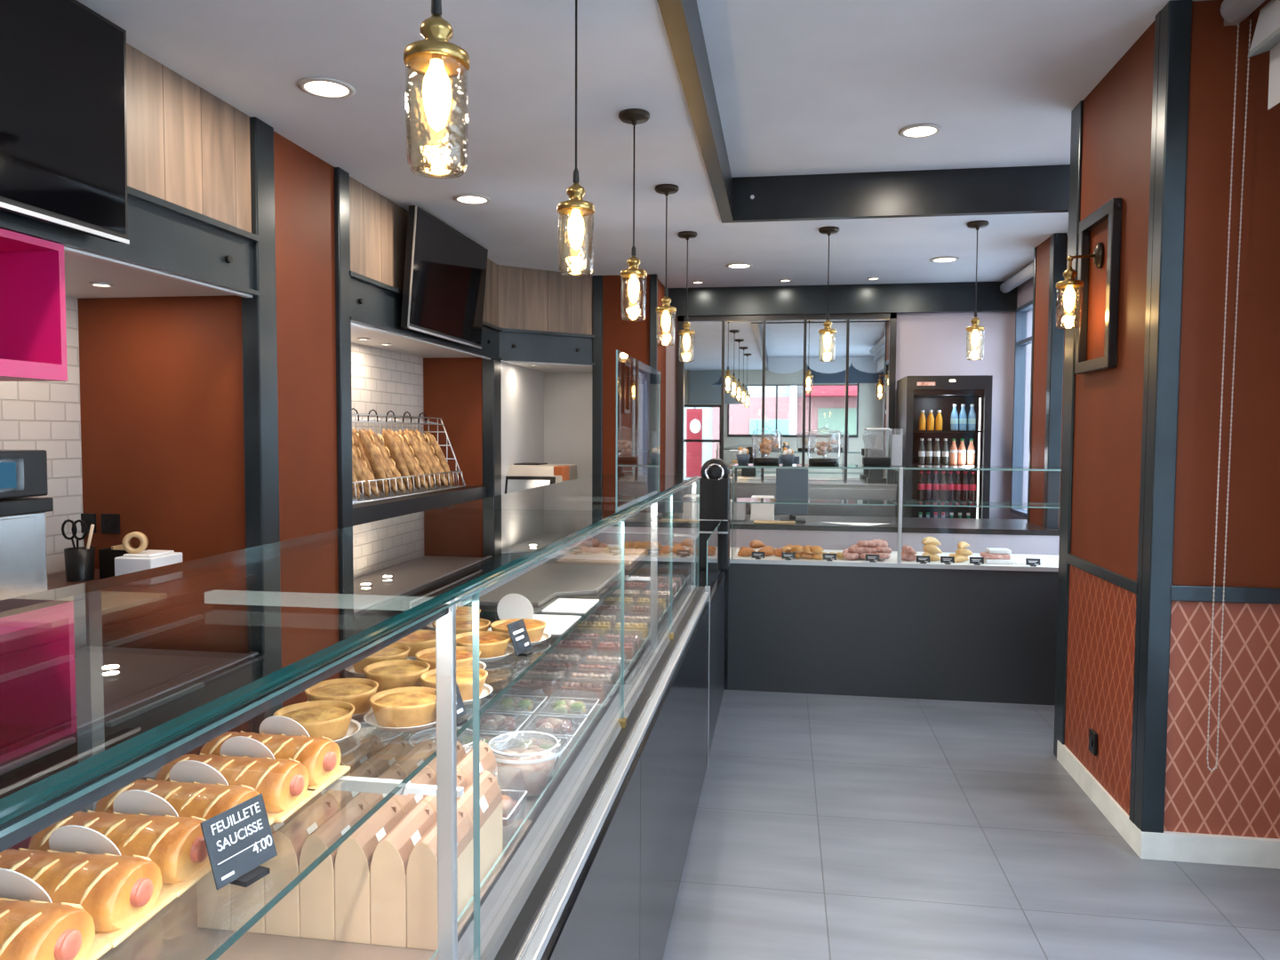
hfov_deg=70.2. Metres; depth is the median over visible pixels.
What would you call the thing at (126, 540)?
tape roll
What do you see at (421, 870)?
paper bag
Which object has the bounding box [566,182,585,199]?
socket
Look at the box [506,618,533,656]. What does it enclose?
price tag
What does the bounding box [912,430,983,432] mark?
shelf
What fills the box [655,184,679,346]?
pendant lamp
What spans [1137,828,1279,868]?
baseboard
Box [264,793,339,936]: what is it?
paper bag
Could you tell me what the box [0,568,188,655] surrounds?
countertop
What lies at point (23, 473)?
oven
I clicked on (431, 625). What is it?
paper tray
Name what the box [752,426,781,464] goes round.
display case
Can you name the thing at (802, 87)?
ceiling
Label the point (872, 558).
price tag
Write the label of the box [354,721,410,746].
salad bowl
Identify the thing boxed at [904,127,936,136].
diffuser
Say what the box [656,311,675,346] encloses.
glass jar
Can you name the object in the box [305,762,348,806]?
paper bag
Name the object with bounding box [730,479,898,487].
countertop
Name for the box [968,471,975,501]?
bottle
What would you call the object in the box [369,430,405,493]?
baguette
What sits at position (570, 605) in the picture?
paper sheet
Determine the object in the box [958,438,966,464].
bottle
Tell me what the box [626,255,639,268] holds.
socket
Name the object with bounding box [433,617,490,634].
quiche
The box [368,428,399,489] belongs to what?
baguette
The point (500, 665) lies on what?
cake
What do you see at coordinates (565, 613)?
cake
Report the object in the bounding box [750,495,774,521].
scale
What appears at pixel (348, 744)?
paper bag
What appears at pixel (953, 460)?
bottle
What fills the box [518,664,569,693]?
cake
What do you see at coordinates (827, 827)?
floor
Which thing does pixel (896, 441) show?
canister
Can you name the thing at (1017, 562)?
paper sheet
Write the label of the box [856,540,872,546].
doughnut
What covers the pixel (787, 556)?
price tag
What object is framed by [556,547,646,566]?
tray
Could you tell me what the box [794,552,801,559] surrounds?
pastry
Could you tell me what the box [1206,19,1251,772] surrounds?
chain
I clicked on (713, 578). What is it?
panel
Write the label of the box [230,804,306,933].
paper bag
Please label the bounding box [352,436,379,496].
baguette
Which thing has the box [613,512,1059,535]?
countertop
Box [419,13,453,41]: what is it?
socket
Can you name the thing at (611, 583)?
cake
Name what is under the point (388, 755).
paper bag
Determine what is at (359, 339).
light
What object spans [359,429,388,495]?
baguette
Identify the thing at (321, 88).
diffuser
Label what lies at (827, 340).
glass jar
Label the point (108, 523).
outlet
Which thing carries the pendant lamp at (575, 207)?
hanging from the ceiling at (802, 87)
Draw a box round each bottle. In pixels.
[917,471,924,500]
[918,438,925,464]
[919,409,926,430]
[924,471,931,501]
[926,438,932,464]
[927,409,934,430]
[931,471,939,501]
[933,438,940,464]
[935,409,942,430]
[939,471,946,501]
[941,438,948,464]
[946,471,953,501]
[949,438,957,464]
[950,404,958,430]
[953,471,961,501]
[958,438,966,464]
[959,404,967,430]
[961,471,968,501]
[967,438,975,464]
[968,404,975,430]
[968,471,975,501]
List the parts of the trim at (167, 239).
light strip trim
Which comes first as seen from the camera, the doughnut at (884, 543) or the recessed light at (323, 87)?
the recessed light at (323, 87)
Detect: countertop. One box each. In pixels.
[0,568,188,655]
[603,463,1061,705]
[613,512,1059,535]
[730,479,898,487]
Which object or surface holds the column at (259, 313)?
attached to the wall at (304, 183)
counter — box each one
[0,474,709,959]
[0,568,252,850]
[352,485,487,719]
[730,479,898,517]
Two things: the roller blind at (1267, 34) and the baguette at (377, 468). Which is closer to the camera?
the roller blind at (1267, 34)
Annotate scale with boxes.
[730,499,745,520]
[750,495,774,521]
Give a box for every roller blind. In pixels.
[1000,261,1033,293]
[1220,0,1265,25]
[1247,0,1279,109]
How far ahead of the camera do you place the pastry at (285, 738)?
1.09 m
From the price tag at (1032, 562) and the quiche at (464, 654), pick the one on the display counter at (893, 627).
the price tag at (1032, 562)
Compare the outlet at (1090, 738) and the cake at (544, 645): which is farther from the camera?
the outlet at (1090, 738)
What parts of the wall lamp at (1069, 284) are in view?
bulb, lid, arm, wall plate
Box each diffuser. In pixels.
[304,81,348,95]
[457,196,486,203]
[728,264,749,267]
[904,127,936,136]
[934,258,955,262]
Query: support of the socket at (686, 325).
attached to the pendant lamp at (686, 332)
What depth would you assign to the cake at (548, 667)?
2.24 m
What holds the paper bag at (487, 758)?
on the display counter at (594, 868)
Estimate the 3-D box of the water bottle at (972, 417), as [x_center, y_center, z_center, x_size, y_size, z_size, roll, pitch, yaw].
[2.466,-0.465,6.764,0.056,0.196,0.054,1,3,9]
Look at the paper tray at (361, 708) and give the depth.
1.34 m
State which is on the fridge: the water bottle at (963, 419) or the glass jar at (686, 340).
the water bottle at (963, 419)
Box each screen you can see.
[0,0,129,244]
[400,205,487,349]
[776,468,808,522]
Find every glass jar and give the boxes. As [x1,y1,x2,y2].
[405,52,467,178]
[558,208,593,276]
[621,274,646,321]
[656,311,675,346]
[678,333,694,362]
[818,332,835,361]
[966,329,983,359]
[1056,285,1082,329]
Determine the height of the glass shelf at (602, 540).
0.008 m
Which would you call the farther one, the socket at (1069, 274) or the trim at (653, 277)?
the trim at (653, 277)
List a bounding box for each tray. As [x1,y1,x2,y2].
[307,700,372,719]
[334,719,360,743]
[344,657,410,677]
[363,710,436,731]
[422,683,492,704]
[426,623,435,630]
[467,563,625,607]
[479,644,514,662]
[479,660,486,669]
[508,631,551,646]
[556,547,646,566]
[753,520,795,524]
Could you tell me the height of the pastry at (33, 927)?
0.068 m
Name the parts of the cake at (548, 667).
clear lid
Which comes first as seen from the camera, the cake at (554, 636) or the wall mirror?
the cake at (554, 636)
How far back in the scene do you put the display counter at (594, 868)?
1.33 m
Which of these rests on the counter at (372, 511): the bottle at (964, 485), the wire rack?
the wire rack
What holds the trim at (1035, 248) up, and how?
attached to the wall at (1043, 250)
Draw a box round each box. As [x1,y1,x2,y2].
[0,228,67,381]
[114,549,182,575]
[386,728,436,749]
[426,710,472,734]
[457,724,511,754]
[464,693,495,714]
[467,704,531,743]
[485,688,547,724]
[494,770,527,847]
[504,728,572,773]
[520,707,586,748]
[537,689,599,727]
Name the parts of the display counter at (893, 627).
pane, pane, rail, pane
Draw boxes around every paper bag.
[196,871,231,930]
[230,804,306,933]
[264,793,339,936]
[299,796,370,940]
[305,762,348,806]
[321,762,378,808]
[334,798,404,943]
[337,736,356,756]
[340,734,383,774]
[352,764,407,809]
[362,736,410,775]
[369,800,436,947]
[391,737,436,775]
[391,766,436,815]
[406,803,473,950]
[418,768,468,814]
[425,740,466,775]
[456,740,497,784]
[456,769,502,893]
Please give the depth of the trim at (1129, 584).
3.55 m
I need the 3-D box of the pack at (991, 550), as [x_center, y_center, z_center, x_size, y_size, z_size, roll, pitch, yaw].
[2.013,0.398,5.114,0.120,0.024,0.100,1,3,9]
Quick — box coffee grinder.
[865,434,886,483]
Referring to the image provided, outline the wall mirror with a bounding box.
[676,312,896,481]
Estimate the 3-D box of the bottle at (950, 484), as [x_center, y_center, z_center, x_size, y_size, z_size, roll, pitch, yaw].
[2.322,0.054,6.812,0.052,0.241,0.050,1,3,9]
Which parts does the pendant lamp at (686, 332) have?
lid, bulb, cord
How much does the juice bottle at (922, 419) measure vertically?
0.151 m
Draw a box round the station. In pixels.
[698,457,730,569]
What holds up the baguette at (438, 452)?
in the wire rack
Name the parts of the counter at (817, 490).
door, door, door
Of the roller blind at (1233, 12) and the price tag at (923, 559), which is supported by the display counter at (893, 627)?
the price tag at (923, 559)
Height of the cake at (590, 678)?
0.050 m
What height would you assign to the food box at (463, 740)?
0.050 m
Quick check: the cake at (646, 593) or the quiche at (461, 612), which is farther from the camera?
the cake at (646, 593)
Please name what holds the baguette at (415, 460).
in the wire rack
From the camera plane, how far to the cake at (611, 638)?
2.56 m
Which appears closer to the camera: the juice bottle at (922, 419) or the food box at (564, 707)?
the food box at (564, 707)
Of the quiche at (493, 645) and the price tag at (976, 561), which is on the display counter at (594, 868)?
the quiche at (493, 645)
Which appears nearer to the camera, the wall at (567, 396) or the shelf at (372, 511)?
the shelf at (372, 511)
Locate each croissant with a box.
[737,547,755,556]
[749,539,765,548]
[757,547,775,556]
[773,548,782,556]
[901,544,917,555]
[901,552,916,560]
[921,536,941,545]
[921,552,940,560]
[922,544,942,554]
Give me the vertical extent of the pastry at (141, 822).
0.068 m
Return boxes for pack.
[979,552,1010,559]
[984,558,1014,564]
[985,547,1011,554]
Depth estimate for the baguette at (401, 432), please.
5.54 m
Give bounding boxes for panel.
[619,519,725,767]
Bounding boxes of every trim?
[0,185,259,297]
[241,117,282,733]
[334,167,354,719]
[349,271,502,359]
[481,358,501,628]
[498,328,595,366]
[592,275,602,475]
[648,273,657,512]
[657,0,733,223]
[666,280,1017,317]
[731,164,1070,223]
[1026,247,1036,522]
[1042,232,1066,528]
[1053,100,1083,757]
[1066,553,1137,594]
[1128,10,1160,823]
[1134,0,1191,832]
[1169,584,1279,604]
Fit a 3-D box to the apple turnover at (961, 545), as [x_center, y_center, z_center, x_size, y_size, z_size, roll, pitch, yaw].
[1.824,0.370,5.152,0.095,0.045,0.047,-2,4,-43]
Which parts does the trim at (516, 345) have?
light strip trim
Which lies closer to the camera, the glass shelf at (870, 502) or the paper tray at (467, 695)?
the paper tray at (467, 695)
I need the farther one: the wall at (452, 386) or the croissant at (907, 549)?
the wall at (452, 386)
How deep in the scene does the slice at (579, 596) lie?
3.18 m
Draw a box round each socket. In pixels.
[80,512,96,533]
[100,513,119,533]
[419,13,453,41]
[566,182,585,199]
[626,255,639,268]
[660,296,671,305]
[682,320,690,329]
[823,320,831,328]
[970,316,980,326]
[1063,266,1077,279]
[1088,728,1097,755]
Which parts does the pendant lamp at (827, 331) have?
bulb, lid, cord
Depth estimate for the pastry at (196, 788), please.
0.94 m
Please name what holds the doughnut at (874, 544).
on the doughnut at (867, 549)
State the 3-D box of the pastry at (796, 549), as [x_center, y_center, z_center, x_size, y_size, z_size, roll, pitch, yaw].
[0.899,0.400,5.209,0.085,0.040,0.041,2,3,33]
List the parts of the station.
slot trim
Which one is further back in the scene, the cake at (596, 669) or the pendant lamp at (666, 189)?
the pendant lamp at (666, 189)
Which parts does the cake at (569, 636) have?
clear lid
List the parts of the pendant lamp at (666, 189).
bulb, lid, cord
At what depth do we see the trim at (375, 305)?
4.75 m
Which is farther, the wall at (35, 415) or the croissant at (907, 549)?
the croissant at (907, 549)
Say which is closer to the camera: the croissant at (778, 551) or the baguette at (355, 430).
the baguette at (355, 430)
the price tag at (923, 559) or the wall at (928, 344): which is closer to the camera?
the price tag at (923, 559)
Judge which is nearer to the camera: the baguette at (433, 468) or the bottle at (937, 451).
the baguette at (433, 468)
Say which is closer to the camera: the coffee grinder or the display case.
the display case
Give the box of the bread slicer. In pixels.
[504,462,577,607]
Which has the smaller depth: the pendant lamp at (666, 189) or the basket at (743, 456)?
the pendant lamp at (666, 189)
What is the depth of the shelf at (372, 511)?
5.22 m
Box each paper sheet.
[488,614,581,634]
[541,598,599,613]
[822,521,887,526]
[1010,556,1058,560]
[1013,560,1058,564]
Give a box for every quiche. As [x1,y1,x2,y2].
[272,700,360,743]
[304,678,378,719]
[344,643,410,677]
[362,659,430,693]
[363,686,436,731]
[392,629,435,660]
[414,646,486,670]
[419,666,492,704]
[426,606,480,630]
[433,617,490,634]
[456,631,514,662]
[489,618,551,646]
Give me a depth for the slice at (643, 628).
2.72 m
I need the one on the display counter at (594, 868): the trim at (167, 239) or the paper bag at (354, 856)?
the paper bag at (354, 856)
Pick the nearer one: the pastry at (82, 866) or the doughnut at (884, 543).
the pastry at (82, 866)
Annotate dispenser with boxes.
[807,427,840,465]
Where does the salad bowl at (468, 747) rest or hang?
on the display counter at (594, 868)
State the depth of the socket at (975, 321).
5.21 m
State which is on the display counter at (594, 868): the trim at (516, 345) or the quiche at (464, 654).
the quiche at (464, 654)
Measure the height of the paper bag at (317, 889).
0.130 m
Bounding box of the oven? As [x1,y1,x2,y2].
[0,449,53,599]
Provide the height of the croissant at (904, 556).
0.053 m
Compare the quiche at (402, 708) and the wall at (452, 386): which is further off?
the wall at (452, 386)
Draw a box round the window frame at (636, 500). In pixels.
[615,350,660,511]
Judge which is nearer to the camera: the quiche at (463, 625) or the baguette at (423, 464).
the quiche at (463, 625)
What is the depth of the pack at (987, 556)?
5.05 m
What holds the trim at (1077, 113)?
attached to the wall at (1117, 123)
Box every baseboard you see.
[1056,740,1138,855]
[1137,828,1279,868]
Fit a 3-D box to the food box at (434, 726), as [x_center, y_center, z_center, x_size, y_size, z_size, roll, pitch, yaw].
[-0.403,0.490,1.856,0.107,0.050,0.117,1,3,9]
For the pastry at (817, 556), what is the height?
0.039 m
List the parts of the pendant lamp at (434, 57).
lid, bulb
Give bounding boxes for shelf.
[205,612,583,959]
[352,485,487,526]
[480,532,650,618]
[734,497,895,505]
[891,500,1060,508]
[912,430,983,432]
[912,463,982,465]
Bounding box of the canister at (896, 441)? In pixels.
[889,428,903,465]
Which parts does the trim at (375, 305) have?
light strip trim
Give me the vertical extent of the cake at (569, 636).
0.050 m
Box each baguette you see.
[352,428,383,493]
[352,431,375,482]
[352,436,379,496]
[352,448,371,497]
[352,466,359,500]
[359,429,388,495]
[361,429,397,493]
[362,428,391,492]
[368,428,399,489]
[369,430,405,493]
[382,428,407,490]
[383,430,412,492]
[387,428,415,489]
[391,430,421,490]
[394,431,427,489]
[399,429,422,487]
[403,430,433,488]
[408,431,440,487]
[416,431,447,487]
[425,431,452,486]
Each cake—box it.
[483,664,519,691]
[486,655,527,679]
[497,648,537,671]
[513,636,555,656]
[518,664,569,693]
[527,656,576,681]
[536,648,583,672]
[545,633,564,649]
[546,612,584,629]
[552,635,596,659]
[562,628,602,651]
[566,666,616,695]
[572,658,620,687]
[580,585,611,601]
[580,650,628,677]
[582,610,620,628]
[593,636,638,661]
[600,630,643,653]
[601,580,620,591]
[609,585,642,601]
[617,580,648,593]
[617,611,650,628]
[640,586,650,599]
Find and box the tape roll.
[121,531,148,553]
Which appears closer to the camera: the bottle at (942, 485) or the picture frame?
the picture frame
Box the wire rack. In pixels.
[352,408,465,504]
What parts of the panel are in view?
corner trim, glass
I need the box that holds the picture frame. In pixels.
[1074,197,1121,374]
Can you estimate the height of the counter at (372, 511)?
1.090 m
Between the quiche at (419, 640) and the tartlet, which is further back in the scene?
the tartlet
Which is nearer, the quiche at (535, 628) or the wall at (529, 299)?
the quiche at (535, 628)
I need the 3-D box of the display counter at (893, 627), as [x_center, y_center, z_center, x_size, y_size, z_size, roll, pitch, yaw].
[1.146,0.537,5.730,3.100,1.285,1.289,1,3,9]
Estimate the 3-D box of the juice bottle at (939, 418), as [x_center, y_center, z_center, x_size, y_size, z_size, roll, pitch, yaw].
[2.233,-0.445,6.802,0.050,0.151,0.049,1,3,9]
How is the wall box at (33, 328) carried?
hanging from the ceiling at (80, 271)
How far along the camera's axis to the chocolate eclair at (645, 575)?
3.63 m
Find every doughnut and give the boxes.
[842,551,859,559]
[848,545,863,553]
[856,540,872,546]
[858,552,874,559]
[864,546,878,553]
[868,539,881,547]
[872,539,887,547]
[874,552,890,559]
[875,545,892,553]
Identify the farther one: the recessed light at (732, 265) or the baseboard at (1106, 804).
the recessed light at (732, 265)
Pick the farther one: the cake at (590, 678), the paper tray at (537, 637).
the cake at (590, 678)
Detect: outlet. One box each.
[80,518,90,528]
[104,518,113,528]
[1088,736,1092,746]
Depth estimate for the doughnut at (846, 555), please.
5.15 m
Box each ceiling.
[64,251,591,372]
[76,0,1205,287]
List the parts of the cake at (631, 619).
clear lid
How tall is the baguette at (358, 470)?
0.358 m
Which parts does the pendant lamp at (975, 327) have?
lid, bulb, cord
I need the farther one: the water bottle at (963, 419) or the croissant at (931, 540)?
the water bottle at (963, 419)
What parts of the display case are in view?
tank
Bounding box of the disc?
[496,593,533,620]
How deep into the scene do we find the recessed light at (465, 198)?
4.70 m
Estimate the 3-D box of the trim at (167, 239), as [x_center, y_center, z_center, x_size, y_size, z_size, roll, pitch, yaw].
[-1.921,-0.700,0.927,0.060,0.238,5.300,1,3,9]
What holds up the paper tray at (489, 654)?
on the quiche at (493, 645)
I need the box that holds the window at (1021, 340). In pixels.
[1010,299,1032,517]
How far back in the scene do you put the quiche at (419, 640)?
1.70 m
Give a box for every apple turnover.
[954,548,972,556]
[954,554,968,562]
[957,541,969,549]
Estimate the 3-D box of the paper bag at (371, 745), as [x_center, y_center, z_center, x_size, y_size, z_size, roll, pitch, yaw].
[-0.431,0.471,1.391,0.044,0.130,0.115,1,3,9]
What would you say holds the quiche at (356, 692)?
on the display counter at (594, 868)
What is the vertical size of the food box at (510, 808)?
0.095 m
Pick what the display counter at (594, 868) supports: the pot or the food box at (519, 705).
the food box at (519, 705)
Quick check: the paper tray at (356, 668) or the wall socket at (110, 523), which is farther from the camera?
the wall socket at (110, 523)
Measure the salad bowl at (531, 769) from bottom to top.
0.081 m
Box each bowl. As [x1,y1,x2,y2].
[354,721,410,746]
[405,727,484,752]
[486,730,564,799]
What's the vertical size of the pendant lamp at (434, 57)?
0.801 m
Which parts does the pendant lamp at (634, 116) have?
bulb, lid, cord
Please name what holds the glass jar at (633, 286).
on the pendant lamp at (634, 116)
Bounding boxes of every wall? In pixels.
[0,296,83,575]
[77,295,245,568]
[126,43,498,707]
[351,342,423,491]
[423,357,482,618]
[498,264,592,335]
[501,361,543,494]
[544,372,591,478]
[602,274,649,512]
[656,279,665,474]
[664,312,1015,519]
[1009,276,1033,519]
[1029,235,1067,527]
[1064,20,1155,815]
[1163,0,1279,839]
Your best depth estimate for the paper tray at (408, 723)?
1.29 m
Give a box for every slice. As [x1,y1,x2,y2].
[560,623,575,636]
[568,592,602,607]
[574,616,614,638]
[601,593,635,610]
[611,617,649,639]
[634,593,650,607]
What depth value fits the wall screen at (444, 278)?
5.21 m
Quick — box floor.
[355,689,1279,959]
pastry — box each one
[0,824,175,948]
[0,867,111,959]
[28,789,211,897]
[94,760,273,825]
[154,736,319,823]
[200,715,350,793]
[781,545,791,551]
[791,546,804,552]
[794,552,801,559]
[800,552,813,559]
[803,546,811,553]
[810,546,823,553]
[811,552,823,559]
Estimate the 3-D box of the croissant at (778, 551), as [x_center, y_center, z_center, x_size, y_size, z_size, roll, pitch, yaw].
[0.815,0.424,5.324,0.055,0.052,0.111,-1,3,-27]
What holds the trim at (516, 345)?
attached to the wall at (529, 299)
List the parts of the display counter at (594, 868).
post, pane, pane, arm, divider post, frame, pane, pane, rail, panel, pane, divider post, pane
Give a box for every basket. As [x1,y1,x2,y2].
[736,447,750,464]
[780,447,794,464]
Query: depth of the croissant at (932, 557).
5.13 m
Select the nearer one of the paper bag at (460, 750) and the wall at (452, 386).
the paper bag at (460, 750)
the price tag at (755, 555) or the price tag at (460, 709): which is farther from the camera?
the price tag at (755, 555)
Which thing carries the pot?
on the counter at (164, 662)
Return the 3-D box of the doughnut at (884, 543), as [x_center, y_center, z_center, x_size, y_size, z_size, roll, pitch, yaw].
[1.370,0.363,5.206,0.095,0.042,0.094,-2,4,-39]
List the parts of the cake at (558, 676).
clear lid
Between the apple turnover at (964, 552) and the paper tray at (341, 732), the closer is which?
the paper tray at (341, 732)
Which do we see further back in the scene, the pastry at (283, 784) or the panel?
the panel
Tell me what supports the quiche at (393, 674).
on the display counter at (594, 868)
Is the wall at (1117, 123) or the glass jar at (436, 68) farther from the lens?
the wall at (1117, 123)
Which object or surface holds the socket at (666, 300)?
attached to the pendant lamp at (666, 189)
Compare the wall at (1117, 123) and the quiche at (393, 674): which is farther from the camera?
the wall at (1117, 123)
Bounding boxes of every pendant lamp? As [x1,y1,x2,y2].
[403,0,469,178]
[557,0,594,276]
[618,108,649,321]
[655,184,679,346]
[677,231,696,362]
[818,226,839,361]
[965,220,989,359]
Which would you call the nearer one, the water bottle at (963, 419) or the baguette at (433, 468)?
the baguette at (433, 468)
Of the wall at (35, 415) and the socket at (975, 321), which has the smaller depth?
the wall at (35, 415)
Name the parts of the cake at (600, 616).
clear lid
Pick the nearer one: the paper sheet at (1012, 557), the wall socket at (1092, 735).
the wall socket at (1092, 735)
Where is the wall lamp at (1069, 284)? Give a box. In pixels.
[1056,242,1103,329]
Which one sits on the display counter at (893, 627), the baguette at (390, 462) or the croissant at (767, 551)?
the croissant at (767, 551)
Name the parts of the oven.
door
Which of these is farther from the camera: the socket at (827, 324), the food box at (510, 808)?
the socket at (827, 324)
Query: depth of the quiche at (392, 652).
1.58 m
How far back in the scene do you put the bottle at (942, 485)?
6.80 m
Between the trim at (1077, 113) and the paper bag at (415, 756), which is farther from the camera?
the trim at (1077, 113)
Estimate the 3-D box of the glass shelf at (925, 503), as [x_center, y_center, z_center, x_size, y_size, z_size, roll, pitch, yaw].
[2.063,0.142,5.251,1.150,0.008,0.330,1,3,9]
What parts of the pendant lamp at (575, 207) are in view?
lid, bulb, cord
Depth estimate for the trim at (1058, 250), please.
5.50 m
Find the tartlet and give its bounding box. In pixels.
[837,552,843,559]
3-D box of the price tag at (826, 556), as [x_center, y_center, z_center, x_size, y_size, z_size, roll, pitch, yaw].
[1.070,0.436,5.139,0.075,0.041,0.022,1,3,9]
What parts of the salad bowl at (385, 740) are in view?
lid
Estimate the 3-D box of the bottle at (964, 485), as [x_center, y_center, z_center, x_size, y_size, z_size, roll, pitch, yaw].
[2.426,0.056,6.796,0.052,0.241,0.050,1,3,9]
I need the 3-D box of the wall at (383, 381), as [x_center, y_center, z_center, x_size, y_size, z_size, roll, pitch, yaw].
[-1.780,0.176,5.504,0.100,2.000,2.190,1,3,9]
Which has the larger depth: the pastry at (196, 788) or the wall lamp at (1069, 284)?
the wall lamp at (1069, 284)
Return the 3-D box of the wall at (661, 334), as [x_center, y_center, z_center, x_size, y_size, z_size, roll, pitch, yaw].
[0.113,-0.246,7.369,0.100,2.677,0.680,1,3,9]
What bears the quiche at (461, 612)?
on the display counter at (594, 868)
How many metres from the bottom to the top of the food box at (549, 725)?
0.050 m
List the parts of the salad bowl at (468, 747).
lid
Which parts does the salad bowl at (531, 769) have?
lid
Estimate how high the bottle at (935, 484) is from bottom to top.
0.241 m
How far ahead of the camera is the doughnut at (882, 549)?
5.14 m
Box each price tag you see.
[200,793,277,889]
[434,681,467,726]
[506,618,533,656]
[751,551,764,559]
[781,552,794,559]
[823,552,836,560]
[865,554,879,562]
[916,555,929,563]
[940,556,954,564]
[969,557,983,565]
[1025,558,1040,566]
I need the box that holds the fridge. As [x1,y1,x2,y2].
[895,375,992,519]
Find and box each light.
[88,281,113,287]
[296,76,355,98]
[356,337,369,340]
[379,343,391,345]
[453,193,490,204]
[692,280,703,283]
[725,263,752,268]
[779,279,791,281]
[867,277,879,279]
[898,123,941,137]
[929,256,959,262]
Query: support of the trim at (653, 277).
attached to the wall at (632, 338)
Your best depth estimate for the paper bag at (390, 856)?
1.08 m
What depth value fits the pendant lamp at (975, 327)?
5.21 m
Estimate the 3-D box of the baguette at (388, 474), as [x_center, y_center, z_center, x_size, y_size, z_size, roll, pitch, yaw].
[-1.436,-0.099,5.028,0.196,0.357,0.063,-1,3,-27]
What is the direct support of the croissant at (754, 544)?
on the croissant at (744, 552)
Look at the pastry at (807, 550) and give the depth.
5.18 m
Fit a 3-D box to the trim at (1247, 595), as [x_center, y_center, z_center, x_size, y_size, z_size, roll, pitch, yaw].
[2.050,0.389,3.076,0.495,0.053,0.020,1,3,9]
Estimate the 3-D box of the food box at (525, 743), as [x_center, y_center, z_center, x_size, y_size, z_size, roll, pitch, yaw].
[-0.191,0.500,1.692,0.107,0.050,0.117,1,3,9]
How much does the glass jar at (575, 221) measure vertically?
0.170 m
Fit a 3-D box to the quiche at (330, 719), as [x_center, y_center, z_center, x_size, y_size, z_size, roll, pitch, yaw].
[-0.447,0.336,1.253,0.122,0.038,0.122,1,3,9]
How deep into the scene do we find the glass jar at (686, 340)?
5.53 m
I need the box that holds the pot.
[61,519,95,582]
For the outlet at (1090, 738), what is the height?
0.030 m
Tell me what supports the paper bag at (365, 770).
on the display counter at (594, 868)
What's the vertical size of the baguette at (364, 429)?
0.371 m
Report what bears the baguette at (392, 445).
in the wire rack
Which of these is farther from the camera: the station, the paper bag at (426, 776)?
the station
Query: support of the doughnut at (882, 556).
on the display counter at (893, 627)
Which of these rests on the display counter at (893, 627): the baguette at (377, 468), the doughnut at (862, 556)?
the doughnut at (862, 556)
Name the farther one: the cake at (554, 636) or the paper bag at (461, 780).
the cake at (554, 636)
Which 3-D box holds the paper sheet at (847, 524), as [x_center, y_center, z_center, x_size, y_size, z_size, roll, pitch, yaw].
[1.363,0.279,5.738,0.420,0.002,0.180,1,3,9]
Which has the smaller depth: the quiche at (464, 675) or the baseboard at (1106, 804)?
the quiche at (464, 675)
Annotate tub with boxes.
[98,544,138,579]
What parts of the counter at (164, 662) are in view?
handle, handle, drawer, drawer, handle, handle, drawer, drawer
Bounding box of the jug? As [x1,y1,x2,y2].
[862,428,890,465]
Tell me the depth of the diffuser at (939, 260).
6.28 m
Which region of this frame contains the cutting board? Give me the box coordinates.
[0,606,134,628]
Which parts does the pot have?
pot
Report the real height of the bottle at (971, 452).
0.196 m
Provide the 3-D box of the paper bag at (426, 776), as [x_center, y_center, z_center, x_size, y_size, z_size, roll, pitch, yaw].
[-0.315,0.478,1.255,0.044,0.130,0.115,1,3,9]
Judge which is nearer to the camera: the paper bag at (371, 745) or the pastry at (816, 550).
the paper bag at (371, 745)
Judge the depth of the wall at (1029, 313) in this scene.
7.13 m

